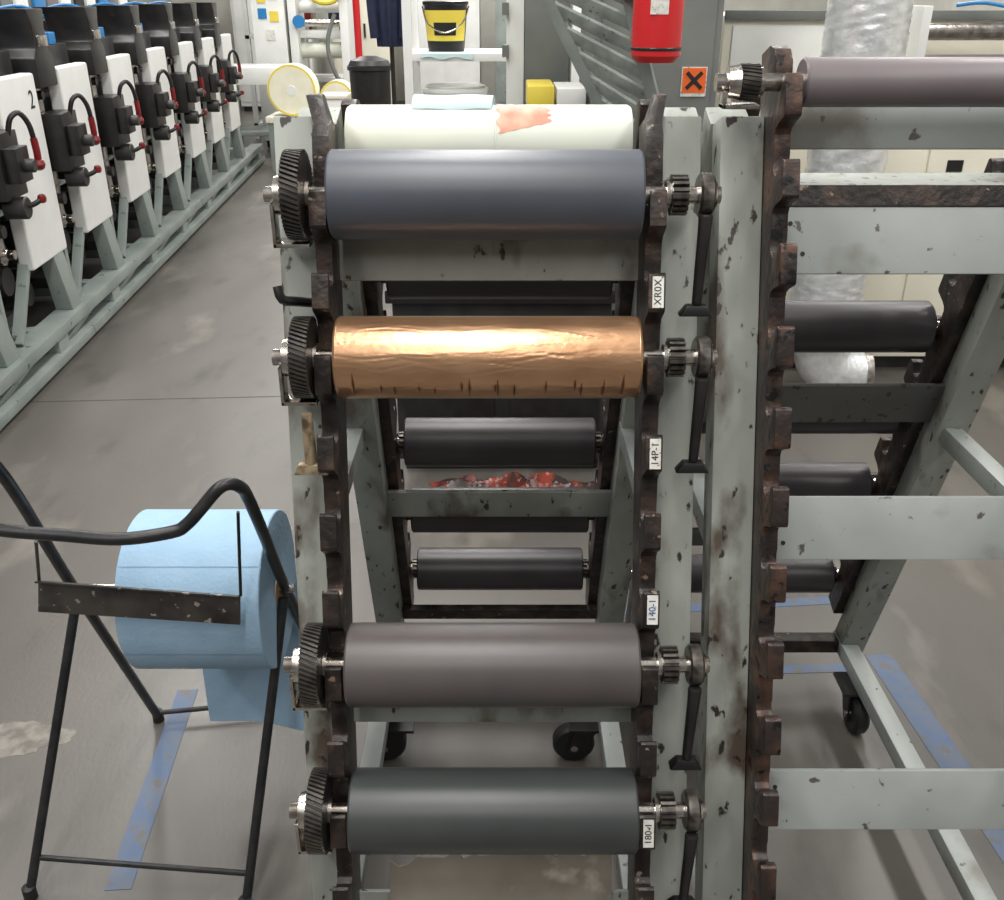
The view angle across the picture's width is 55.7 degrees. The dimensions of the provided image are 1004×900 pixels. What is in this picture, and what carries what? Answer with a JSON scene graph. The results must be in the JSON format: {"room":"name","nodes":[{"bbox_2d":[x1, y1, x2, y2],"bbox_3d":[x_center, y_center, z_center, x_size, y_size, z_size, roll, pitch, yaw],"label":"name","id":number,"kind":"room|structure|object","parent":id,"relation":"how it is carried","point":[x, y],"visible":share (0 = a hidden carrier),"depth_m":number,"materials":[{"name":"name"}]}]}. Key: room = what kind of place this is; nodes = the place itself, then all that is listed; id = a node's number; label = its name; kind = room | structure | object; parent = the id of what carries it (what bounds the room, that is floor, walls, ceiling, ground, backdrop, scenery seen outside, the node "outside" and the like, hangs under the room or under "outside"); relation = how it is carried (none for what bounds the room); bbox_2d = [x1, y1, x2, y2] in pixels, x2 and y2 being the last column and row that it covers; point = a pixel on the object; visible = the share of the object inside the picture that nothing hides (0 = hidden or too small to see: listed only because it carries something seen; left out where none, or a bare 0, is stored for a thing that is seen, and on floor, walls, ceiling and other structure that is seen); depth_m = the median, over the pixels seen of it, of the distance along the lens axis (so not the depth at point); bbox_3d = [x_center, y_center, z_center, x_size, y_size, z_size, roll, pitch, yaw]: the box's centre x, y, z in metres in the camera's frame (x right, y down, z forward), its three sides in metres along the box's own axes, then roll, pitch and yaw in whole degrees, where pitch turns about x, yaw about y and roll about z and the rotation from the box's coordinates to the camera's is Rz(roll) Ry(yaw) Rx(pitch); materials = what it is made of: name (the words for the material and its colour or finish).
{"room":"print shop","nodes":[
{"label":"print shop","id":0,"kind":"room"},
{"bbox_2d":[172,0,827,100],"bbox_3d":[-1.000,-8.540,15.979,14.000,5.000,0.200,0,26,0],"label":"wall","id":1,"kind":"structure","parent":0,"point":[487,7],"depth_m":16.40,"materials":[{"name":"paint"}]},
{"bbox_2d":[0,101,1003,899],"bbox_3d":[-1.000,-1.445,7.069,14.000,0.100,22.000,0,26,0],"label":"floor","id":2,"kind":"structure","parent":0,"point":[208,323],"depth_m":2.79,"materials":[{"name":"concrete"}]},
{"bbox_2d":[0,721,75,758],"bbox_3d":[-1.195,0.733,2.405,0.215,0.001,0.139,0,26,0],"label":"paint stain","id":3,"kind":"object","parent":2,"relation":"on","point":[16,738],"visible":0.84,"depth_m":2.41,"materials":[{"name":"beige paint"}]},
{"bbox_2d":[0,0,171,6],"bbox_3d":[-4.535,-2.994,7.248,0.930,2.540,10.460,0,26,0],"label":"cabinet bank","id":4,"kind":"object","parent":2,"relation":"on","point":[30,3],"visible":0.07,"depth_m":8.83,"materials":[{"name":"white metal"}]},
{"bbox_2d":[0,144,264,430],"bbox_3d":[-2.856,-1.282,6.382,1.050,0.200,9.500,-2,26,-4],"label":"base frame","id":5,"kind":"object","parent":2,"relation":"on","point":[49,345],"visible":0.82,"depth_m":5.56,"materials":[{"name":"grey metal"}]},
{"bbox_2d":[0,293,19,367],"bbox_3d":[-2.692,-0.904,3.683,1.355,1.449,0.795,-2,26,-4],"label":"printing press unit","id":6,"kind":"object","parent":5,"relation":"on","point":[9,353],"visible":1,"depth_m":4.25,"materials":[{"name":"metal"}]},
{"bbox_2d":[0,50,81,345],"bbox_3d":[-2.755,-1.279,4.465,1.355,1.449,0.795,-2,26,-4],"label":"printing press unit","id":7,"kind":"object","parent":5,"relation":"on","point":[28,196],"visible":1,"depth_m":4.53,"materials":[{"name":"white metal"}]},
{"bbox_2d":[0,8,124,296],"bbox_3d":[-2.812,-1.628,5.194,1.355,1.449,0.795,-2,26,-4],"label":"printing press unit","id":8,"kind":"object","parent":5,"relation":"on","point":[70,128],"visible":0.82,"depth_m":5.01,"materials":[{"name":"white metal"}]},
{"bbox_2d":[55,179,65,186],"bbox_3d":[-2.529,-1.413,5.056,0.340,0.020,0.200,-2,26,-4],"label":"drip tray","id":9,"kind":"object","parent":8,"relation":"on","point":[58,182],"depth_m":5.06,"materials":[{"name":"grey metal"}]},
{"bbox_2d":[0,4,159,257],"bbox_3d":[-2.875,-2.003,5.977,1.355,1.449,0.795,-2,26,-4],"label":"printing press unit","id":10,"kind":"object","parent":5,"relation":"on","point":[119,120],"visible":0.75,"depth_m":5.76,"materials":[{"name":"white metal"}]},
{"bbox_2d":[103,155,113,162],"bbox_3d":[-2.591,-1.787,5.838,0.340,0.020,0.200,-2,26,-4],"label":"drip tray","id":11,"kind":"object","parent":10,"relation":"on","point":[106,158],"depth_m":5.83,"materials":[{"name":"grey metal"}]},
{"bbox_2d":[47,3,188,226],"bbox_3d":[-2.939,-2.391,6.786,1.355,1.449,0.795,-2,26,-4],"label":"printing press unit","id":12,"kind":"object","parent":5,"relation":"on","point":[156,96],"visible":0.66,"depth_m":6.57,"materials":[{"name":"white metal"}]},
{"bbox_2d":[31,2,212,200],"bbox_3d":[-3.005,-2.791,7.623,1.355,1.449,0.795,-2,26,-4],"label":"printing press unit","id":13,"kind":"object","parent":5,"relation":"on","point":[156,19],"visible":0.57,"depth_m":7.40,"materials":[{"name":"white metal"}]},
{"bbox_2d":[88,1,245,162],"bbox_3d":[-3.125,-3.515,9.134,1.355,1.449,0.795,-2,26,-4],"label":"printing press unit","id":14,"kind":"object","parent":5,"relation":"on","point":[206,11],"visible":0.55,"depth_m":8.91,"materials":[{"name":"white metal"}]},
{"bbox_2d":[212,153,216,161],"bbox_3d":[-2.984,-2.844,9.248,0.460,0.060,0.200,-2,26,-4],"label":"tray","id":15,"kind":"object","parent":14,"relation":"on","point":[213,157],"depth_m":9.17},
{"bbox_2d":[121,2,230,178],"bbox_3d":[-3.065,-3.153,8.379,1.355,1.449,0.795,-2,26,-4],"label":"printing press unit","id":16,"kind":"object","parent":5,"relation":"on","point":[184,14],"visible":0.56,"depth_m":8.17,"materials":[{"name":"white metal"}]},
{"bbox_2d":[191,167,196,176],"bbox_3d":[-2.924,-2.482,8.492,0.460,0.060,0.200,-2,26,-4],"label":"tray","id":17,"kind":"object","parent":16,"relation":"on","point":[193,174],"depth_m":8.42,"materials":[{"name":"grey metal"}]},
{"bbox_2d":[0,461,298,899],"bbox_3d":[-0.708,0.339,2.007,0.579,1.056,0.680,0,26,0],"label":"stand","id":18,"kind":"object","parent":2,"relation":"on","point":[91,600],"visible":0.91,"depth_m":1.73,"materials":[{"name":"black paint"}]},
{"bbox_2d":[115,509,303,730],"bbox_3d":[-0.589,0.420,1.998,0.274,0.630,0.322,0,26,0],"label":"paper towel roll","id":19,"kind":"object","parent":18,"relation":"on","point":[236,662],"visible":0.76,"depth_m":1.81,"materials":[{"name":"blue paper"}]},
{"bbox_2d":[105,689,197,890],"bbox_3d":[-0.830,0.788,2.288,0.055,0.001,0.640,-2,26,-3],"label":"tape","id":20,"kind":"object","parent":2,"relation":"on","point":[134,842],"visible":1,"depth_m":2.23,"materials":[{"name":"blue plastic"}]},
{"bbox_2d":[32,396,280,401],"bbox_3d":[-1.568,-0.238,4.432,1.239,0.001,0.007,-1,26,-3],"label":"joint","id":21,"kind":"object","parent":2,"relation":"on","point":[258,396],"depth_m":4.43,"materials":[{"name":"grey"}]},
{"bbox_2d":[230,63,287,159],"bbox_3d":[-2.807,-3.909,10.963,0.700,0.980,0.700,-2,26,-4],"label":"table","id":22,"kind":"object","parent":2,"relation":"on","point":[253,74],"visible":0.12,"depth_m":10.52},
{"bbox_2d":[240,125,268,136],"bbox_3d":[-2.807,-3.715,11.056,0.620,0.050,0.600,-2,26,-4],"label":"shelf","id":23,"kind":"object","parent":22,"relation":"attached to","point":[251,130],"depth_m":10.88,"materials":[{"name":"grey metal"}]},
{"bbox_2d":[250,0,291,146],"bbox_3d":[-2.732,-4.800,11.527,0.388,2.100,0.560,0,26,0],"label":"tall cabinet","id":24,"kind":"object","parent":2,"relation":"on","point":[269,17],"visible":0.56,"depth_m":11.20,"materials":[{"name":"white metal"}]},
{"bbox_2d":[230,0,322,110],"bbox_3d":[-3.600,-6.666,15.191,1.200,2.300,0.840,0,26,0],"label":"upper cabinet","id":25,"kind":"object","parent":2,"relation":"on","point":[236,8],"visible":0.25,"depth_m":14.94,"materials":[{"name":"white metal"}]},
{"bbox_2d":[265,111,288,171],"bbox_3d":[-1.980,-3.309,10.196,0.940,0.560,0.550,0,26,0],"label":"table","id":26,"kind":"object","parent":2,"relation":"on","point":[269,119],"visible":0.28,"depth_m":9.96,"materials":[{"name":"beige paint"}]},
{"bbox_2d":[267,63,319,115],"bbox_3d":[-2.170,-3.756,9.899,0.500,0.500,0.272,0,26,0],"label":"roll","id":27,"kind":"object","parent":26,"relation":"on","point":[288,85],"visible":0.88,"depth_m":9.78,"materials":[{"name":"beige paper"}]},
{"bbox_2d":[320,79,350,93],"bbox_3d":[-1.720,-3.706,9.978,0.340,0.340,0.272,0,26,0],"label":"roll","id":28,"kind":"object","parent":26,"relation":"on","point":[337,85],"visible":0.34,"depth_m":9.82,"materials":[{"name":"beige paper"}]},
{"bbox_2d":[241,0,343,138],"bbox_3d":[-2.579,-5.294,12.211,1.287,2.400,0.660,0,26,0],"label":"shelving","id":29,"kind":"object","parent":2,"relation":"on","point":[320,77],"visible":0.15,"depth_m":12.11,"materials":[{"name":"grey metal"}]},
{"bbox_2d":[304,13,316,29],"bbox_3d":[-2.469,-5.429,12.088,0.160,0.250,0.406,0,26,0],"label":"storage box","id":30,"kind":"object","parent":29,"relation":"on","point":[306,15],"visible":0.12,"depth_m":11.93,"materials":[{"name":"red plastic"}]},
{"bbox_2d":[328,13,339,29],"bbox_3d":[-2.094,-5.456,12.075,0.160,0.310,0.406,0,26,0],"label":"storage box","id":31,"kind":"object","parent":29,"relation":"on","point":[329,14],"visible":0.02,"depth_m":11.88,"materials":[{"name":"blue plastic"}]},
{"bbox_2d":[287,0,355,92],"bbox_3d":[-2.114,-4.774,11.473,0.778,2.100,0.580,0,26,0],"label":"white winder","id":32,"kind":"object","parent":2,"relation":"on","point":[301,50],"visible":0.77,"depth_m":11.26,"materials":[{"name":"metal"}]},
{"bbox_2d":[352,0,362,57],"bbox_3d":[-1.224,-3.711,7.980,0.140,3.200,0.140,0,26,0],"label":"pipe","id":33,"kind":"object","parent":2,"relation":"on","point":[356,4],"visible":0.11,"depth_m":8.03,"materials":[{"name":"red metal"}]},
{"bbox_2d":[333,0,397,104],"bbox_3d":[-2.200,-6.486,15.277,0.900,1.900,0.840,0,26,0],"label":"upper cabinet","id":34,"kind":"object","parent":2,"relation":"on","point":[369,46],"visible":0.19,"depth_m":14.93,"materials":[{"name":"beige metal"}]},
{"bbox_2d":[347,56,390,104],"bbox_3d":[-1.062,-2.577,7.858,0.360,1.260,0.360,0,26,0],"label":"waste bin","id":35,"kind":"object","parent":2,"relation":"on","point":[370,78],"visible":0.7,"depth_m":7.55,"materials":[{"name":"black plastic"}]},
{"bbox_2d":[390,47,396,104],"bbox_3d":[-0.722,-2.285,6.390,0.400,2.001,0.400,0,26,0],"label":"coat stand","id":36,"kind":"object","parent":2,"relation":"on","point":[392,57],"visible":0.02,"depth_m":6.29,"materials":[{"name":"black metal"}]},
{"bbox_2d":[366,0,402,46],"bbox_3d":[-0.722,-2.857,6.011,0.278,0.560,0.143,0,26,0],"label":"coat","id":37,"kind":"object","parent":36,"relation":"hanging from","point":[384,16],"visible":0.81,"depth_m":6.02,"materials":[{"name":"blue fabric"}]},
{"bbox_2d":[418,0,480,94],"bbox_3d":[-0.900,-6.711,15.169,1.100,2.400,0.840,0,26,0],"label":"upper cabinet","id":38,"kind":"object","parent":2,"relation":"on","point":[430,71],"visible":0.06,"depth_m":15.02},
{"bbox_2d":[401,0,505,104],"bbox_3d":[-0.233,-2.114,5.918,0.681,2.100,0.620,0,26,0],"label":"shelf","id":39,"kind":"object","parent":2,"relation":"on","point":[412,52],"visible":0.06,"depth_m":5.56,"materials":[{"name":"white metal"}]},
{"bbox_2d":[422,1,468,51],"bbox_3d":[-0.334,-2.525,5.660,0.284,0.275,0.281,0,26,0],"label":"paint bucket","id":40,"kind":"object","parent":39,"relation":"on","point":[445,21],"visible":0.98,"depth_m":5.57,"materials":[{"name":"yellow plastic"}]},
{"bbox_2d":[434,22,455,35],"bbox_3d":[-0.334,-2.467,5.567,0.133,0.070,0.024,0,26,0],"label":"print","id":41,"kind":"object","parent":40,"relation":"attached to","point":[440,28],"depth_m":5.56,"materials":[{"name":"black paper"}]},
{"bbox_2d":[421,52,472,59],"bbox_3d":[-0.318,-2.313,5.571,0.300,0.039,0.118,0,26,0],"label":"cleaning cloth","id":42,"kind":"object","parent":39,"relation":"on","point":[438,55],"visible":1,"depth_m":5.52,"materials":[{"name":"grey"}]},
{"bbox_2d":[422,82,487,94],"bbox_3d":[-0.289,-2.172,5.889,0.410,0.180,0.410,0,26,0],"label":"tub","id":43,"kind":"object","parent":39,"relation":"on","point":[439,88],"visible":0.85,"depth_m":5.73,"materials":[{"name":"white plastic"}]},
{"bbox_2d":[273,94,701,899],"bbox_3d":[-0.015,0.160,1.788,0.649,1.568,1.174,0,26,0],"label":"rack","id":44,"kind":"object","parent":2,"relation":"on","point":[644,514],"visible":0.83,"depth_m":1.48,"materials":[{"name":"grey metal"}]},
{"bbox_2d":[344,104,632,148],"bbox_3d":[-0.020,-0.482,1.486,0.436,0.111,0.110,0,26,0],"label":"roll","id":45,"kind":"object","parent":44,"relation":"on","point":[502,126],"visible":0.69,"depth_m":1.43,"materials":[{"name":"beige paper"}]},
{"bbox_2d":[411,94,495,108],"bbox_3d":[-0.073,-0.534,1.471,0.130,0.031,0.064,0,26,0],"label":"paper sheet","id":46,"kind":"object","parent":45,"relation":"on","point":[464,101],"visible":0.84,"depth_m":1.45,"materials":[{"name":"white paper"}]},
{"bbox_2d":[362,281,617,298],"bbox_3d":[0.001,-0.340,1.817,0.648,0.119,0.110,0,26,0],"label":"roller","id":47,"kind":"object","parent":44,"relation":"attached to","point":[395,289],"visible":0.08,"depth_m":1.78,"materials":[{"name":"grey rubber"}]},
{"bbox_2d":[263,149,721,316],"bbox_3d":[-0.013,-0.316,1.375,0.648,0.228,0.125,0,26,0],"label":"roller","id":48,"kind":"object","parent":44,"relation":"attached to","point":[371,194],"visible":0.91,"depth_m":1.30,"materials":[{"name":"grey rubber"}]},
{"bbox_2d":[392,487,593,532],"bbox_3d":[0.001,0.149,2.304,0.648,0.119,0.110,0,26,0],"label":"roller","id":49,"kind":"object","parent":44,"relation":"attached to","point":[418,524],"visible":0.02,"depth_m":2.26,"materials":[{"name":"grey rubber"}]},
{"bbox_2d":[271,316,717,474],"bbox_3d":[-0.011,-0.085,1.397,0.642,0.226,0.127,0,26,0],"label":"roller","id":50,"kind":"object","parent":44,"relation":"attached to","point":[372,356],"visible":0.98,"depth_m":1.33,"materials":[{"name":"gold metal"}]},
{"bbox_2d":[283,622,709,769],"bbox_3d":[-0.008,0.369,1.451,0.637,0.228,0.125,0,26,0],"label":"roller","id":51,"kind":"object","parent":44,"relation":"on","point":[383,664],"visible":0.93,"depth_m":1.38,"materials":[{"name":"grey rubber"}]},
{"bbox_2d":[289,767,706,899],"bbox_3d":[-0.006,0.598,1.476,0.634,0.228,0.125,0,26,0],"label":"roller","id":52,"kind":"object","parent":44,"relation":"attached to","point":[388,810],"visible":0.98,"depth_m":1.40,"materials":[{"name":"grey rubber"}]},
{"bbox_2d":[383,418,616,466],"bbox_3d":[0.001,-0.014,2.142,0.648,0.119,0.110,0,26,0],"label":"roller","id":53,"kind":"object","parent":44,"relation":"attached to","point":[423,441],"visible":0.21,"depth_m":2.09,"materials":[{"name":"grey rubber"}]},
{"bbox_2d":[411,547,600,589],"bbox_3d":[0.001,0.312,2.467,0.648,0.119,0.110,0,26,0],"label":"roller","id":54,"kind":"object","parent":44,"relation":"attached to","point":[434,568],"visible":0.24,"depth_m":2.42,"materials":[{"name":"grey rubber"}]},
{"bbox_2d":[384,283,614,467],"bbox_3d":[0.000,-0.338,3.774,0.840,0.750,0.500,0,26,0],"label":"rack","id":55,"kind":"object","parent":2,"relation":"on","point":[406,407],"visible":0.17,"depth_m":3.60,"materials":[{"name":"black metal"}]},
{"bbox_2d":[496,0,505,104],"bbox_3d":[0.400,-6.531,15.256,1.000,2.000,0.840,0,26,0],"label":"post","id":56,"kind":"object","parent":2,"relation":"on","point":[500,19],"visible":0.18,"depth_m":15.01,"materials":[{"name":"grey metal"}]},
{"bbox_2d":[430,471,594,489],"bbox_3d":[0.060,0.137,3.530,0.680,0.099,0.280,0,26,0],"label":"film","id":57,"kind":"object","parent":2,"relation":"on","point":[511,479],"visible":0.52,"depth_m":3.54,"materials":[{"name":"red plastic"}]},
{"bbox_2d":[502,0,569,104],"bbox_3d":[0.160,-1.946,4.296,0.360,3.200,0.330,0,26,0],"label":"door","id":58,"kind":"structure","parent":2,"relation":"on","point":[533,49],"depth_m":4.24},
{"bbox_2d":[526,79,585,104],"bbox_3d":[0.225,-0.944,4.327,0.240,1.365,0.380,0,26,0],"label":"container","id":59,"kind":"object","parent":2,"relation":"on","point":[538,91],"visible":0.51,"depth_m":3.90,"materials":[{"name":"yellow plastic"}]},
{"bbox_2d":[568,4,581,81],"bbox_3d":[1.900,-6.666,15.191,1.600,2.300,0.840,0,26,0],"label":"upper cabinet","id":60,"kind":"object","parent":2,"relation":"on","point":[573,76],"visible":0.02,"depth_m":15.09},
{"bbox_2d":[541,0,658,126],"bbox_3d":[0.408,-1.128,3.396,1.453,2.521,0.252,0,26,0],"label":"stair","id":61,"kind":"structure","parent":2,"relation":"on","point":[560,15],"depth_m":3.28,"materials":[{"name":"grey metal"}]},
{"bbox_2d":[630,0,684,62],"bbox_3d":[0.473,-1.515,2.963,0.169,0.560,0.291,-11,28,-21],"label":"fire extinguisher","id":62,"kind":"object","parent":61,"relation":"attached to","point":[657,25],"visible":1,"depth_m":2.95,"materials":[{"name":"red metal"}]},
{"bbox_2d":[579,0,724,310],"bbox_3d":[0.610,-1.353,4.214,0.500,2.200,0.730,0,26,0],"label":"tall cabinet","id":63,"kind":"object","parent":2,"relation":"on","point":[702,19],"visible":0.02,"depth_m":3.74,"materials":[{"name":"metal"}]},
{"bbox_2d":[680,67,707,96],"bbox_3d":[0.761,-1.460,3.769,0.100,0.110,0.009,0,26,0],"label":"sign","id":64,"kind":"object","parent":63,"relation":"attached to","point":[693,79],"visible":1,"depth_m":3.77,"materials":[{"name":"orange"}]},
{"bbox_2d":[624,596,830,615],"bbox_3d":[0.668,0.482,2.928,0.742,0.001,0.040,-2,26,-5],"label":"tape","id":65,"kind":"object","parent":2,"relation":"on","point":[808,600],"visible":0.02,"depth_m":2.95,"materials":[{"name":"blue plastic"}]},
{"bbox_2d":[625,45,1003,899],"bbox_3d":[0.640,0.133,1.766,0.632,1.634,1.148,0,26,0],"label":"rack","id":66,"kind":"object","parent":2,"relation":"on","point":[773,222],"visible":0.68,"depth_m":1.48,"materials":[{"name":"grey metal"}]},
{"bbox_2d":[628,554,838,595],"bbox_3d":[0.646,0.326,2.481,0.648,0.109,0.100,0,26,0],"label":"roller","id":67,"kind":"object","parent":66,"relation":"attached to","point":[803,575],"visible":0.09,"depth_m":2.44,"materials":[{"name":"grey rubber"}]},
{"bbox_2d":[704,462,875,495],"bbox_3d":[0.646,0.082,2.237,0.648,0.109,0.100,0,26,0],"label":"roller","id":68,"kind":"object","parent":66,"relation":"attached to","point":[802,478],"visible":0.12,"depth_m":2.19,"materials":[{"name":"grey rubber"}]},
{"bbox_2d":[702,422,899,433],"bbox_3d":[0.646,-0.081,2.075,0.648,0.109,0.100,0,26,0],"label":"roller","id":69,"kind":"object","parent":66,"relation":"attached to","point":[797,427],"visible":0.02,"depth_m":2.04,"materials":[{"name":"grey rubber"}]},
{"bbox_2d":[714,57,1003,108],"bbox_3d":[0.635,-0.517,1.336,0.670,0.067,0.066,0,26,0],"label":"roller","id":70,"kind":"object","parent":66,"relation":"on","point":[827,81],"visible":0.94,"depth_m":1.31,"materials":[{"name":"grey rubber"}]},
{"bbox_2d":[784,300,939,352],"bbox_3d":[0.646,-0.244,1.913,0.648,0.113,0.104,0,26,0],"label":"roller","id":71,"kind":"object","parent":66,"relation":"on","point":[821,326],"visible":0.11,"depth_m":1.86,"materials":[{"name":"grey rubber"}]},
{"bbox_2d":[783,664,846,673],"bbox_3d":[0.756,0.614,2.653,0.410,0.001,0.035,-1,26,-2],"label":"tape","id":72,"kind":"object","parent":2,"relation":"on","point":[815,668],"visible":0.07,"depth_m":2.66,"materials":[{"name":"blue plastic"}]},
{"bbox_2d":[787,0,914,382],"bbox_3d":[1.471,-1.679,3.742,0.393,3.191,0.326,0,26,0],"label":"duct","id":73,"kind":"object","parent":2,"relation":"on","point":[853,28],"visible":0.28,"depth_m":3.83,"materials":[{"name":"silver metal"}]},
{"bbox_2d":[715,1,1003,366],"bbox_3d":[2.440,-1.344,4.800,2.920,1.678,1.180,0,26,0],"label":"wall","id":74,"kind":"structure","parent":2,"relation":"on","point":[746,35],"depth_m":4.23,"materials":[{"name":"beige paint"}]},
{"bbox_2d":[865,654,1003,862],"bbox_3d":[1.100,0.740,2.389,0.075,0.001,0.720,-2,26,-4],"label":"tape","id":75,"kind":"object","parent":2,"relation":"on","point":[930,731],"visible":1,"depth_m":2.47,"materials":[{"name":"blue plastic"}]},
{"bbox_3d":[-1.503,-2.601,8.844,0.240,0.448,0.330,0,26,0],"label":"plastic crate","id":76,"kind":"object","parent":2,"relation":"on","visible":0},
{"bbox_2d":[323,92,350,128],"bbox_3d":[-1.494,-3.006,8.650,0.240,0.448,0.330,0,26,0],"label":"plastic crate","id":77,"kind":"object","parent":76,"relation":"on","point":[334,99],"visible":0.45,"depth_m":8.45,"materials":[{"name":"white plastic"}]},
{"bbox_2d":[914,0,1003,9],"bbox_3d":[6.100,-3.788,6.058,0.200,5.000,22.200,0,26,0],"label":"wall","id":78,"kind":"structure","parent":0,"point":[937,4],"depth_m":12.62,"materials":[{"name":"paint"}]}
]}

